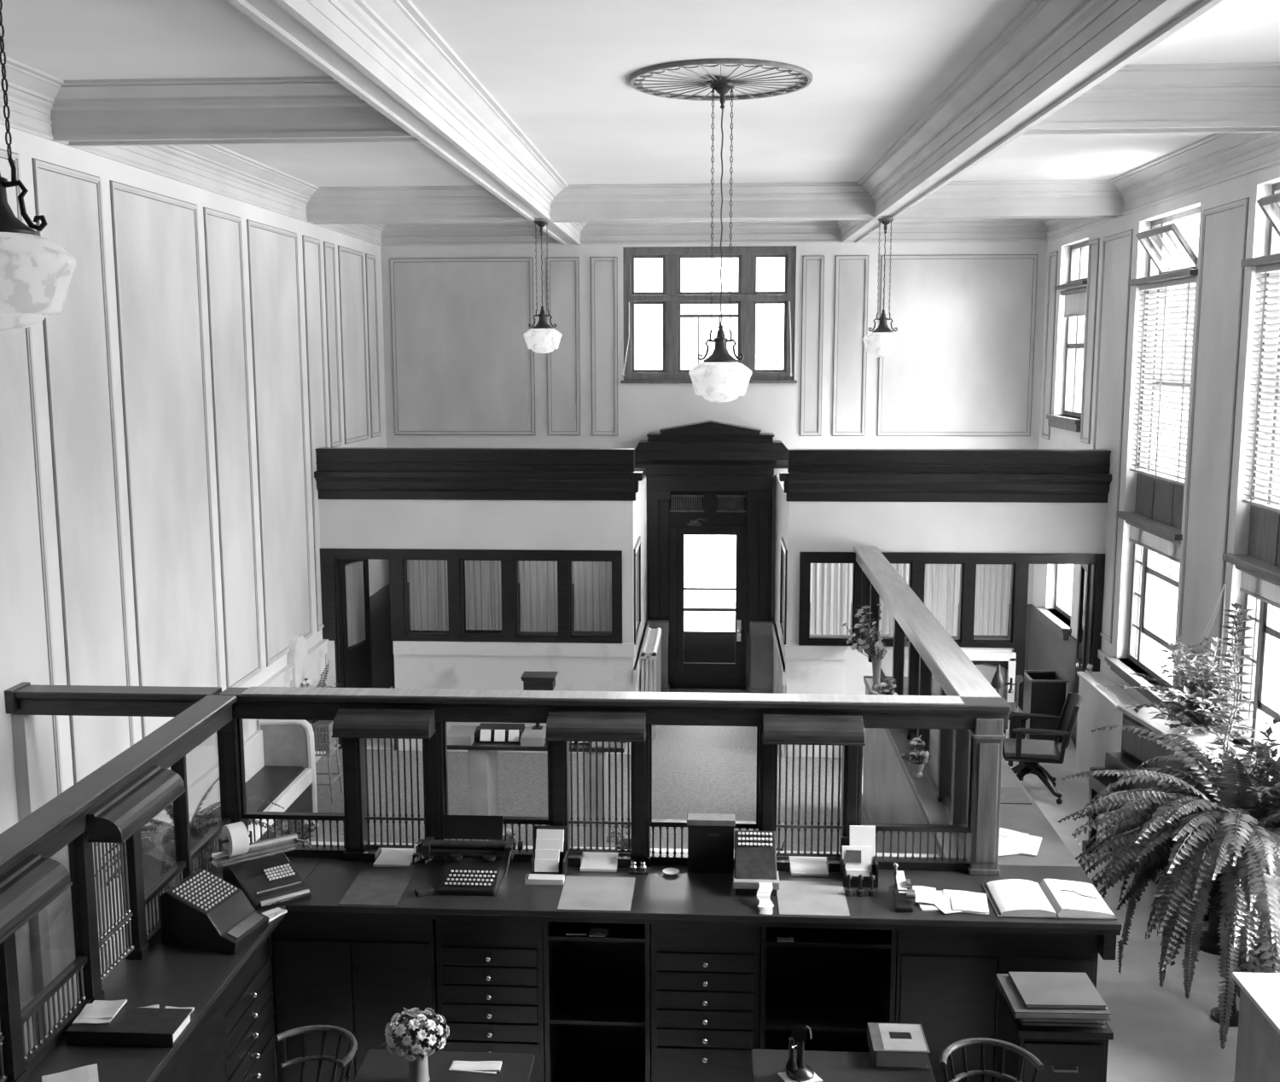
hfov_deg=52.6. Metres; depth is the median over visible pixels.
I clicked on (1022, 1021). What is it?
ledger
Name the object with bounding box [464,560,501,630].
curtain
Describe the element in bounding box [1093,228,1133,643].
trim
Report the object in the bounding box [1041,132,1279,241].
trim
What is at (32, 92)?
trim
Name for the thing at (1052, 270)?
trim
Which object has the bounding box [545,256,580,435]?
trim
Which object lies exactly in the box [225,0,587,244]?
ceiling beam
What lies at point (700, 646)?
door
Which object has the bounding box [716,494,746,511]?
vent grille
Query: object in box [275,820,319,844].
flower bowl
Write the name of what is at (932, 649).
screen
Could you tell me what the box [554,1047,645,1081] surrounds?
shelf
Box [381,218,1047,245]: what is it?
trim
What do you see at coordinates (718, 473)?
portal
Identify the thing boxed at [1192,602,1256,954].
plant
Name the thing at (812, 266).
trim
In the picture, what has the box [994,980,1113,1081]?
filing cabinet
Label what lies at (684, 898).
countertop
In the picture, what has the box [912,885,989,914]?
loose papers
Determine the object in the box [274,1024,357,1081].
chair
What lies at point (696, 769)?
floor
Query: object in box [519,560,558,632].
curtain
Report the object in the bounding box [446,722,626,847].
desk
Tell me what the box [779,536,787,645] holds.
trim
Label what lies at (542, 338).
pendant lamp
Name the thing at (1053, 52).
ceiling beam
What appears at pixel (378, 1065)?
writing desk
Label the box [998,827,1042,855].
loose papers
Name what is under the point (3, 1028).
grille
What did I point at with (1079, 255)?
window
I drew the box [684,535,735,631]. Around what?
door glass
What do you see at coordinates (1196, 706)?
bushy plant
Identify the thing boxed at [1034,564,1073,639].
window
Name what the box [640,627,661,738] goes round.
radiator
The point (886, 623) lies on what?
curtain
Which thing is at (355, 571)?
curtain
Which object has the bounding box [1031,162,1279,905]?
window frames
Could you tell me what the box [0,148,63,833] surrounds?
trim
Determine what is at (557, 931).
shelf
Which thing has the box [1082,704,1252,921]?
upright piano
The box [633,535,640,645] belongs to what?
trim
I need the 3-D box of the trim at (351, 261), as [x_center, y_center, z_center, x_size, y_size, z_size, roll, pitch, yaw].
[-3.113,-2.123,14.108,0.016,2.075,0.940,0,8,3]
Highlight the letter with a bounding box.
[1063,883,1093,896]
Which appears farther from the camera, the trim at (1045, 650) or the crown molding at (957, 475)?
the trim at (1045, 650)
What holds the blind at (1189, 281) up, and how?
attached to the window at (1159, 503)
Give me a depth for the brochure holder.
7.06 m
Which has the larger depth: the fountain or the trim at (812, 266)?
the trim at (812, 266)
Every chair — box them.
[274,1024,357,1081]
[939,1037,1044,1081]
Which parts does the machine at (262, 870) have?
carriage knob, carriage knob, carriage lever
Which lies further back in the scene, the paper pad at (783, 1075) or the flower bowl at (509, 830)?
the flower bowl at (509, 830)
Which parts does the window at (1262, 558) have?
sill, sash, pane, transom sash, pane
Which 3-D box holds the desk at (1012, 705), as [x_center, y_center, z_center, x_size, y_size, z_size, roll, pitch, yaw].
[3.211,1.919,12.431,0.870,0.630,0.530,0,8,3]
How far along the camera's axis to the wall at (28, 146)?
9.37 m
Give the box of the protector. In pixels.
[889,862,915,912]
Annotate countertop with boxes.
[26,856,322,1081]
[285,857,1122,960]
[863,675,1080,866]
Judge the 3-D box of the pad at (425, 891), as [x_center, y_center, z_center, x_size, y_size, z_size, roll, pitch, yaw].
[-1.133,1.842,6.801,0.090,0.030,0.060,-4,9,-25]
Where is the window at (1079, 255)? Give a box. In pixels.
[1046,240,1088,432]
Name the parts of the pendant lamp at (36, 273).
chain, lamp shade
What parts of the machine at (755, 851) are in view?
panel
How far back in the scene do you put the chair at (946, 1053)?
5.87 m
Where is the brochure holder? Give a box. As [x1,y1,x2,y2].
[530,825,568,877]
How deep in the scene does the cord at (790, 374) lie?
15.08 m
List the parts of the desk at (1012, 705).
leg, leg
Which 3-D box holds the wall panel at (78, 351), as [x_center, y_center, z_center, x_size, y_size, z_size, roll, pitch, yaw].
[-3.472,-0.361,8.147,0.016,3.855,0.825,0,8,3]
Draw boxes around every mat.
[337,871,414,906]
[557,876,635,911]
[777,880,849,916]
[966,787,1032,804]
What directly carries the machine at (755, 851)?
on the countertop at (684, 898)
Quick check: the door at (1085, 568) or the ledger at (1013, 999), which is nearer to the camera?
the ledger at (1013, 999)
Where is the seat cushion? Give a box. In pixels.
[206,765,303,848]
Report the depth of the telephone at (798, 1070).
5.84 m
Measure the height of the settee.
0.917 m
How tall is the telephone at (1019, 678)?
0.375 m
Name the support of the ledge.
on the floor
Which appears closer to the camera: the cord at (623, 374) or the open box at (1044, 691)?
the open box at (1044, 691)
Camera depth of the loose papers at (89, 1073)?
5.08 m
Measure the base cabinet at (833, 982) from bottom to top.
1.128 m
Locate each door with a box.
[339,558,372,687]
[676,517,742,689]
[683,587,735,663]
[1071,564,1090,749]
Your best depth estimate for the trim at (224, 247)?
10.60 m
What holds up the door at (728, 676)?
attached to the portal
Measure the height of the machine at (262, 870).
0.335 m
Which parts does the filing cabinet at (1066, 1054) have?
drawer, handle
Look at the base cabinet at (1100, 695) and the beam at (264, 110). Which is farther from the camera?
the base cabinet at (1100, 695)
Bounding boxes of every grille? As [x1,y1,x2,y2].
[0,1024,7,1081]
[93,841,134,982]
[364,738,426,848]
[568,741,631,853]
[669,494,703,511]
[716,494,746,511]
[776,744,841,857]
[1096,685,1139,704]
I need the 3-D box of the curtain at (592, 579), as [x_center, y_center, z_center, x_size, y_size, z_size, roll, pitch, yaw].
[-0.472,0.543,12.977,0.406,0.736,0.034,0,8,3]
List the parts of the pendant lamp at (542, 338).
chain, lamp shade, chain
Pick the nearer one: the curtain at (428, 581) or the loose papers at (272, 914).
the loose papers at (272, 914)
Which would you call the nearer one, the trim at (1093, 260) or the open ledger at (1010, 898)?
the open ledger at (1010, 898)
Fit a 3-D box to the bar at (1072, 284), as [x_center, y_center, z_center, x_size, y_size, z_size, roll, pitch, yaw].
[4.607,-2.709,13.708,0.150,0.040,1.120,0,8,3]
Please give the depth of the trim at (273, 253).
11.74 m
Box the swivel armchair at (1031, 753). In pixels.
[1002,692,1081,804]
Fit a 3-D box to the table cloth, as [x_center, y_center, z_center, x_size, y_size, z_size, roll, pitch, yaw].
[1.996,1.250,10.944,0.100,0.004,0.700,0,8,3]
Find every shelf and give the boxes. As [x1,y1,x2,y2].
[548,921,645,942]
[550,973,645,1026]
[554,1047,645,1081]
[765,978,886,1032]
[766,926,891,948]
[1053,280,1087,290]
[1116,511,1182,540]
[1222,552,1279,582]
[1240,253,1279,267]
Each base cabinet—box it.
[157,995,228,1081]
[223,936,276,1081]
[270,913,438,1081]
[435,919,545,1081]
[651,924,760,1081]
[758,926,896,1052]
[861,686,941,857]
[894,930,1099,1081]
[1075,663,1140,803]
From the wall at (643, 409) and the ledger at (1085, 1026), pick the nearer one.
the ledger at (1085, 1026)
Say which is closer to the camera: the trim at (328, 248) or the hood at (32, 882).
the hood at (32, 882)
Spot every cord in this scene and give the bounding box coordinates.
[622,302,629,377]
[788,301,792,376]
[1200,583,1226,669]
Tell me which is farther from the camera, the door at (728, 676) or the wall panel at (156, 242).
the door at (728, 676)
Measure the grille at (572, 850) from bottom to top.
0.762 m
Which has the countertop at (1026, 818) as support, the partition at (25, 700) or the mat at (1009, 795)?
the mat at (1009, 795)
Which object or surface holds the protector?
on the countertop at (684, 898)
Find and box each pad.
[72,999,127,1024]
[414,885,434,896]
[448,1060,502,1073]
[524,872,564,884]
[588,928,608,936]
[777,1071,822,1081]
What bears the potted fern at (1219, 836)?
on the floor
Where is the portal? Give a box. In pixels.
[634,419,787,693]
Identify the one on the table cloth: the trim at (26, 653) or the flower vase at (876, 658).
the flower vase at (876, 658)
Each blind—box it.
[1129,276,1196,485]
[1241,262,1279,512]
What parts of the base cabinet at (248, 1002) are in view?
drawer, drawer, drawer, drawer, knob, knob, knob, knob, knob, drawer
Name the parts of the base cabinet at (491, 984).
knob, knob, knob, knob, knob, drawer, drawer, drawer, drawer, drawer, drawer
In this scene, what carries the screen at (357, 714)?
on the countertop at (684, 898)
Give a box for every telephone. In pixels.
[785,1025,814,1081]
[1007,674,1023,713]
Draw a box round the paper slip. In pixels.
[776,936,793,942]
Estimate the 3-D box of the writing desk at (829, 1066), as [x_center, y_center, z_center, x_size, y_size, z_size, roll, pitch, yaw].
[0.908,2.846,5.637,0.825,0.750,1.030,0,8,3]
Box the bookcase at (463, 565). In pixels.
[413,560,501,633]
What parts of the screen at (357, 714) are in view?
post, sill rail, balustrade, post, post, sill rail, balustrade, post, rail, post, balustrade, sill rail, post, post, sill rail, balustrade, corner post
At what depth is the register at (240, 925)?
6.25 m
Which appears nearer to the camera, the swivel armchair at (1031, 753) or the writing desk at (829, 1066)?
the writing desk at (829, 1066)
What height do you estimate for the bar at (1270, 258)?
0.050 m
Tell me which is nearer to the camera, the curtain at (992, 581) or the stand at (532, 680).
the stand at (532, 680)
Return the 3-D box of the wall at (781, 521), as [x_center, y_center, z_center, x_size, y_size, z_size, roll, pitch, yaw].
[1.594,0.679,14.210,0.120,2.580,2.630,0,8,3]
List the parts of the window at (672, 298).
sill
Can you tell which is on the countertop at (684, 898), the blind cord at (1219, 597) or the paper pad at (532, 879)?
the paper pad at (532, 879)
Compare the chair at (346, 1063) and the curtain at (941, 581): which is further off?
the curtain at (941, 581)
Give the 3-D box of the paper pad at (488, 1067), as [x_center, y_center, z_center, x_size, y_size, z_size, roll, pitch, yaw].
[-0.756,2.417,5.951,0.234,0.016,0.086,0,8,3]
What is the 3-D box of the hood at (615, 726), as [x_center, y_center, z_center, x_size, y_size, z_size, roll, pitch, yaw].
[-0.237,1.002,6.994,0.538,0.125,0.155,0,8,3]
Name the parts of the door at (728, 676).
handle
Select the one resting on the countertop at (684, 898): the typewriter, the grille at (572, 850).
the typewriter
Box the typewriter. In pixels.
[413,814,523,896]
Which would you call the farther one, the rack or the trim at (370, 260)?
the trim at (370, 260)
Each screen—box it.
[0,694,236,1081]
[216,686,1010,875]
[853,546,1001,846]
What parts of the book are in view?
title plate, panel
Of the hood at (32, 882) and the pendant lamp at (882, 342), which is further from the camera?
the pendant lamp at (882, 342)
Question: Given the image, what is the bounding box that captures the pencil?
[565,933,586,935]
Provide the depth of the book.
5.98 m
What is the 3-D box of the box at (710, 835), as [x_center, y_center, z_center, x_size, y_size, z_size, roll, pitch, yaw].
[0.389,1.658,7.095,0.264,0.305,0.110,0,8,3]
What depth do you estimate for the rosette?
7.35 m
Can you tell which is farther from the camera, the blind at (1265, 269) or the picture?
the blind at (1265, 269)
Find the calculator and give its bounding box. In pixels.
[159,868,269,954]
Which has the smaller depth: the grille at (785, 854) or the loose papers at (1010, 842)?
the grille at (785, 854)
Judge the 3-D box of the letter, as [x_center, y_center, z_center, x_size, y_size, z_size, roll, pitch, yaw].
[2.259,1.815,6.738,0.170,0.002,0.140,1,8,6]
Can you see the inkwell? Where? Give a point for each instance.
(642, 869)
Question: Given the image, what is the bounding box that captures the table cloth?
[865,678,884,694]
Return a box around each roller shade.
[1060,286,1087,317]
[1125,520,1181,563]
[1234,564,1279,608]
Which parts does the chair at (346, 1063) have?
rail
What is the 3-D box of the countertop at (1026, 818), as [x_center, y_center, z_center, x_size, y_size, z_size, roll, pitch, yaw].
[2.203,1.523,9.280,0.720,0.060,4.242,0,8,3]
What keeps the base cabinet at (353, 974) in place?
on the floor
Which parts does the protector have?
lever, scale plate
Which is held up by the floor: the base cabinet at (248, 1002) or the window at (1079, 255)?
the base cabinet at (248, 1002)
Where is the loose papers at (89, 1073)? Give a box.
[41,1064,98,1081]
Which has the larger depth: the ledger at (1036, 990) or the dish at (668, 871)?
the dish at (668, 871)
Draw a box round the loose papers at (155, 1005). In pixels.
[138,1004,194,1012]
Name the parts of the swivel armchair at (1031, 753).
arm post, leg, arm post, leg, seat, seat frame, armrest, armrest, leg, leg, post, post, backrest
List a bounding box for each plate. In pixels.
[372,849,413,866]
[580,854,617,872]
[789,858,828,876]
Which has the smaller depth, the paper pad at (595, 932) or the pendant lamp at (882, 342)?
the paper pad at (595, 932)
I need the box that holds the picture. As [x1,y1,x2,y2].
[846,849,861,862]
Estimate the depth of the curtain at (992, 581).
12.75 m
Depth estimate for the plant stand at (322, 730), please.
11.61 m
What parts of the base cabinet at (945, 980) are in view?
door, door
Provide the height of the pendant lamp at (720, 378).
1.822 m
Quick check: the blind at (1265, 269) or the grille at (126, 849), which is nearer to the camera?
the grille at (126, 849)
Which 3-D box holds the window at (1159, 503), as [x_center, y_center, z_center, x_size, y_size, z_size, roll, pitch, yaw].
[4.430,-0.677,10.875,0.309,4.110,3.000,0,8,3]
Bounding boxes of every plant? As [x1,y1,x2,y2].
[1112,633,1254,741]
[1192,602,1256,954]
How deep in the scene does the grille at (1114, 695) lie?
11.64 m
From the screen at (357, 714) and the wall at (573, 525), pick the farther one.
the wall at (573, 525)
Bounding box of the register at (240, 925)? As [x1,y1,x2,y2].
[226,912,264,939]
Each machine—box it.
[204,821,313,911]
[733,830,785,895]
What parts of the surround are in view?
plate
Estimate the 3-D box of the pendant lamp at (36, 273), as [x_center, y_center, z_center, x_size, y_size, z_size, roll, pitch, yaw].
[-1.634,-1.133,3.222,0.374,1.199,0.374,0,8,3]
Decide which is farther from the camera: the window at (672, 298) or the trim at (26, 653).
the window at (672, 298)
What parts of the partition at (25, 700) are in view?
wall post, rail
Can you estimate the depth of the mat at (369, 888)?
6.87 m
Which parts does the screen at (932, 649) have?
post, post, sill rail, post, post, sill rail, post, rail, sill rail, post, sill rail, post, sill rail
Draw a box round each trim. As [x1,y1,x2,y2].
[0,54,387,245]
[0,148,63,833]
[15,639,328,1054]
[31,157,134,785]
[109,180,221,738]
[203,206,261,688]
[246,219,313,667]
[302,235,327,631]
[323,241,342,447]
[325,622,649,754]
[337,245,369,444]
[365,253,381,437]
[369,581,1081,738]
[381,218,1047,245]
[389,257,535,435]
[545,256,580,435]
[590,256,617,435]
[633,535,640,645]
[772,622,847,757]
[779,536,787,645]
[799,255,824,436]
[832,255,868,436]
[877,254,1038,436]
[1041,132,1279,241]
[1041,250,1058,439]
[1080,238,1099,444]
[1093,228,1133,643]
[1174,197,1249,692]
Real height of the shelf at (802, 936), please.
0.020 m
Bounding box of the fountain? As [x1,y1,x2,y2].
[287,634,326,687]
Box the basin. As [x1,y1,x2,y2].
[302,678,326,687]
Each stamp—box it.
[844,873,852,896]
[856,874,864,896]
[867,874,875,896]
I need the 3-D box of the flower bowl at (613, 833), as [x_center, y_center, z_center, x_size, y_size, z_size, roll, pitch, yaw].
[-0.066,1.730,7.486,0.252,0.172,0.277,0,8,3]
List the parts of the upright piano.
leg, panel, lid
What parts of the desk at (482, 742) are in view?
leg, leg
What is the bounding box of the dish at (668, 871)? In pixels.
[662,867,679,875]
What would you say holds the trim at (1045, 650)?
attached to the wall at (643, 409)
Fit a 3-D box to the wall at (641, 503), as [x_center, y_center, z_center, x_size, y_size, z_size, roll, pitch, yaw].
[-0.043,0.669,14.305,0.120,2.580,2.630,0,8,3]
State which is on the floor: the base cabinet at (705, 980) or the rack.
the base cabinet at (705, 980)
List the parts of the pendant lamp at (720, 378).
chain, lamp shade, chain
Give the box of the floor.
[274,685,1276,1081]
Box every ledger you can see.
[65,1006,192,1047]
[982,878,1117,919]
[995,973,1111,1020]
[1008,971,1107,1009]
[1018,1018,1105,1028]
[1019,1018,1105,1023]
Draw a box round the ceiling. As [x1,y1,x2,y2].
[0,0,1279,186]
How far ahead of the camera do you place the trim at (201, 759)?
7.93 m
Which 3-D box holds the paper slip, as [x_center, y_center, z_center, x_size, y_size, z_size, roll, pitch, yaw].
[0.752,2.059,6.701,0.085,0.011,0.050,0,8,3]
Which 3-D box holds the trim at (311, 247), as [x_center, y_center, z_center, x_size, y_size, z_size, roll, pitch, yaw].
[-3.192,-1.045,12.869,0.016,3.855,0.535,0,8,3]
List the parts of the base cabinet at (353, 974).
door, door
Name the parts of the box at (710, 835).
lid, slot plate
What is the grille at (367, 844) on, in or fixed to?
attached to the screen at (357, 714)
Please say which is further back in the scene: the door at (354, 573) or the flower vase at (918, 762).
the door at (354, 573)
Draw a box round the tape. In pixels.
[756,882,773,914]
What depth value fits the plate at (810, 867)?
7.11 m
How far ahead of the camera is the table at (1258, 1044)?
6.69 m
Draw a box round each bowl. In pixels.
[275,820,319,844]
[292,832,308,844]
[485,828,516,841]
[605,820,631,849]
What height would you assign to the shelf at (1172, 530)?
0.050 m
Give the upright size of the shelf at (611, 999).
0.020 m
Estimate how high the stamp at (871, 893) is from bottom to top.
0.112 m
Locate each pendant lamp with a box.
[0,0,75,330]
[523,220,562,353]
[688,82,751,402]
[862,217,902,357]
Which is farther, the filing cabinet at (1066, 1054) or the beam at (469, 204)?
the beam at (469, 204)
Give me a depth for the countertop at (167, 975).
5.78 m
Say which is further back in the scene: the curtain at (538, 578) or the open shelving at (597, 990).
the curtain at (538, 578)
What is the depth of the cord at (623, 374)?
15.19 m
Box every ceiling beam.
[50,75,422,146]
[225,0,587,244]
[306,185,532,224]
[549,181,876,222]
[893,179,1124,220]
[1019,62,1279,135]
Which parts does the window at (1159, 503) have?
sill, sash, pane, transom sash, pane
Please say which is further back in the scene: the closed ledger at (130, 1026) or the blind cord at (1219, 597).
the blind cord at (1219, 597)
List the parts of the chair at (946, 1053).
rail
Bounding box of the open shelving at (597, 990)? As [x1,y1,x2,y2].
[543,921,651,1081]
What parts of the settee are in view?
arm rail, arm panel, panel, seat frame, panel, arm panel, arm rail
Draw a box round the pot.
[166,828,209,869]
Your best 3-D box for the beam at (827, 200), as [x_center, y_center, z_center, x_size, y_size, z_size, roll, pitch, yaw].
[0.681,-3.204,12.295,3.073,0.303,0.610,0,8,3]
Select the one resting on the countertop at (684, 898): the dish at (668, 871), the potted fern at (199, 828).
the dish at (668, 871)
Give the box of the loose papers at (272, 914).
[261,907,287,922]
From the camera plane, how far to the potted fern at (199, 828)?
8.05 m
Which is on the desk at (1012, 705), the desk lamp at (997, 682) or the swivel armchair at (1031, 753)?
the desk lamp at (997, 682)
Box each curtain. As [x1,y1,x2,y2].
[345,561,365,646]
[408,559,448,630]
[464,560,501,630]
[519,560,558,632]
[573,561,611,631]
[809,563,851,634]
[878,564,907,634]
[924,564,960,636]
[973,564,1010,635]
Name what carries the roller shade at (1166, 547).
attached to the window at (1159, 503)
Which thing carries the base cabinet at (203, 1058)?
on the floor
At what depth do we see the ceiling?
7.08 m
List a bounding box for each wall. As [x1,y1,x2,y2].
[0,123,389,791]
[318,499,634,668]
[380,241,1047,686]
[634,474,647,664]
[773,474,787,663]
[785,501,1107,757]
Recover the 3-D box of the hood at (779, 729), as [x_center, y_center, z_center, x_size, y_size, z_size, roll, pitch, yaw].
[0.926,1.010,6.926,0.541,0.125,0.155,0,8,3]
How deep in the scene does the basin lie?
12.24 m
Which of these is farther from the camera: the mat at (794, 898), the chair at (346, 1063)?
the mat at (794, 898)
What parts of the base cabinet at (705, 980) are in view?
drawer, knob, knob, drawer, drawer, knob, knob, knob, knob, drawer, drawer, drawer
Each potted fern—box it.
[94,777,285,888]
[1057,716,1279,1049]
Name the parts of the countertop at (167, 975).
edge moulding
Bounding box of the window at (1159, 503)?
[1097,206,1200,704]
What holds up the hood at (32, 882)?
attached to the screen at (112, 804)
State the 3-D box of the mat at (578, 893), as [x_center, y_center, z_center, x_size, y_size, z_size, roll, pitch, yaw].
[-0.224,1.853,6.807,0.375,0.004,0.425,0,8,3]
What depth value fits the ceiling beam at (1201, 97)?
7.26 m
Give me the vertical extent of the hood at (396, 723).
0.125 m
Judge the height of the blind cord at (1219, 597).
0.824 m
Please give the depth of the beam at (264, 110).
7.57 m
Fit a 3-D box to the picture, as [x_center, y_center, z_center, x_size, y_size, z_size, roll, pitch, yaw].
[1.144,1.688,6.926,0.080,0.064,0.020,0,8,3]
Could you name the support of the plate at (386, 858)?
on the countertop at (684, 898)
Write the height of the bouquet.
0.338 m
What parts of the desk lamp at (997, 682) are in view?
lamp shade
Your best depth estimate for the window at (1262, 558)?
9.11 m
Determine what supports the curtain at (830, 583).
hanging from the wall at (819, 526)
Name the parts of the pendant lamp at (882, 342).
chain, lamp shade, chain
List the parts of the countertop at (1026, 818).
edge moulding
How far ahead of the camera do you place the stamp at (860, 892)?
6.76 m
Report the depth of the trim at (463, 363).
15.32 m
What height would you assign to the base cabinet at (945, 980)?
1.128 m
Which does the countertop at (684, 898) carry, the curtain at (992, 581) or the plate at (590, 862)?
the plate at (590, 862)
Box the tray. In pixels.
[628,866,648,874]
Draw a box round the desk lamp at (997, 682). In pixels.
[990,663,1009,693]
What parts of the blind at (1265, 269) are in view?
rail, head rail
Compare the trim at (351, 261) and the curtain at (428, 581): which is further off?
the trim at (351, 261)
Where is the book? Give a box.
[866,1022,930,1069]
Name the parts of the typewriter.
platen knob, frame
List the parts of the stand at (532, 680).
stem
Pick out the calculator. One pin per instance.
(204, 911)
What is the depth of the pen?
6.66 m
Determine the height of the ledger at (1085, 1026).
0.022 m
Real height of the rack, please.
0.285 m
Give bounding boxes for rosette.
[628,58,812,100]
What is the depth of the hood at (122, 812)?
5.72 m
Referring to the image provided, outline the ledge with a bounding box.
[269,841,939,1033]
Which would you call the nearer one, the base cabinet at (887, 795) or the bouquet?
the bouquet
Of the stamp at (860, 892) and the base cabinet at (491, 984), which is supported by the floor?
the base cabinet at (491, 984)
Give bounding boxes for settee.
[140,719,317,931]
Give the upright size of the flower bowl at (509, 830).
0.154 m
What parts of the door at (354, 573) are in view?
pane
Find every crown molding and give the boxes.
[314,447,643,500]
[779,448,1112,502]
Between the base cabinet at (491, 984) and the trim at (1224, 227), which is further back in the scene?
the trim at (1224, 227)
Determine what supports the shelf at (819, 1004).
attached to the base cabinet at (833, 982)
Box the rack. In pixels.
[839,825,878,887]
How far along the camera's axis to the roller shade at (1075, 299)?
13.77 m
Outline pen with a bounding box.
[1060,890,1098,899]
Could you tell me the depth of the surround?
12.68 m
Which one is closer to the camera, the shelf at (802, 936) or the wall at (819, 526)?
the shelf at (802, 936)
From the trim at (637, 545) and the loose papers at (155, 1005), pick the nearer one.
the loose papers at (155, 1005)
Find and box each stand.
[302,660,343,803]
[520,671,558,729]
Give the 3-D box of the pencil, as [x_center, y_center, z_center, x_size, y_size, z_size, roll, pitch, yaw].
[-0.334,2.053,6.757,0.105,0.009,0.009,0,8,1]
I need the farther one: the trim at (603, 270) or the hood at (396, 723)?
the trim at (603, 270)
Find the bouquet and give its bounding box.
[379,1006,449,1081]
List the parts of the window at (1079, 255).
sill, frame, sash, pane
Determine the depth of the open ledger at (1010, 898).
6.61 m
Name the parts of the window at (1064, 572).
sill, frame, pane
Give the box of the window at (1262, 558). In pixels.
[1222,182,1279,780]
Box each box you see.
[686,813,735,873]
[1023,669,1068,742]
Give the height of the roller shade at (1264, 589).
0.207 m
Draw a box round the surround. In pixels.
[963,651,1016,762]
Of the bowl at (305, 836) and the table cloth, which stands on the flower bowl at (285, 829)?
the bowl at (305, 836)
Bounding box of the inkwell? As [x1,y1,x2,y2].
[628,861,648,874]
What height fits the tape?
0.092 m
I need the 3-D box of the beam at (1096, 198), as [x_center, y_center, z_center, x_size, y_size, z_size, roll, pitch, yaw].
[3.447,-3.186,12.133,2.090,0.303,0.610,0,8,3]
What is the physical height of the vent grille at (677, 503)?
0.200 m
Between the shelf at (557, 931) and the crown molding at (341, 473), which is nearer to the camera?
the shelf at (557, 931)
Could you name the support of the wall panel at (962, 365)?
attached to the wall at (643, 409)
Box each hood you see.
[0,854,72,943]
[86,765,186,843]
[331,707,436,738]
[545,710,646,742]
[762,713,865,745]
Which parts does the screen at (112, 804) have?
post, balustrade, sill rail, post, rail, post, balustrade, sill rail, post, balustrade, sill rail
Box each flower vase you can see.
[841,604,887,690]
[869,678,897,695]
[898,734,928,779]
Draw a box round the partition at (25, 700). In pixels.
[4,681,221,1042]
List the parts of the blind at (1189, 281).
rail, head rail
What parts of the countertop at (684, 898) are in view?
edge moulding, counter apron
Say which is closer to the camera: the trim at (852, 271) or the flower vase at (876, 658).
the flower vase at (876, 658)
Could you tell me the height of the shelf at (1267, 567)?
0.050 m
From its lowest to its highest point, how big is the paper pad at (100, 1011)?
0.016 m
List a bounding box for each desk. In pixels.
[353,1048,535,1081]
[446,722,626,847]
[750,1048,936,1081]
[1007,702,1028,780]
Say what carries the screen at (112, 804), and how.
on the countertop at (167, 975)
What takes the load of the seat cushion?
on the settee
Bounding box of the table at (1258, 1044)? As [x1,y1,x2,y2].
[1231,971,1279,1081]
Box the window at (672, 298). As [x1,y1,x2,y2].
[620,245,797,383]
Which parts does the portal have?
architrave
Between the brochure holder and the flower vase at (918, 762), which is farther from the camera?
the flower vase at (918, 762)
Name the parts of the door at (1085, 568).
knob, pane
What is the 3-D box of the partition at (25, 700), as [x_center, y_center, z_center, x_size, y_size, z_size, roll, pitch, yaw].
[-2.951,1.888,7.419,1.170,2.150,0.195,0,8,3]

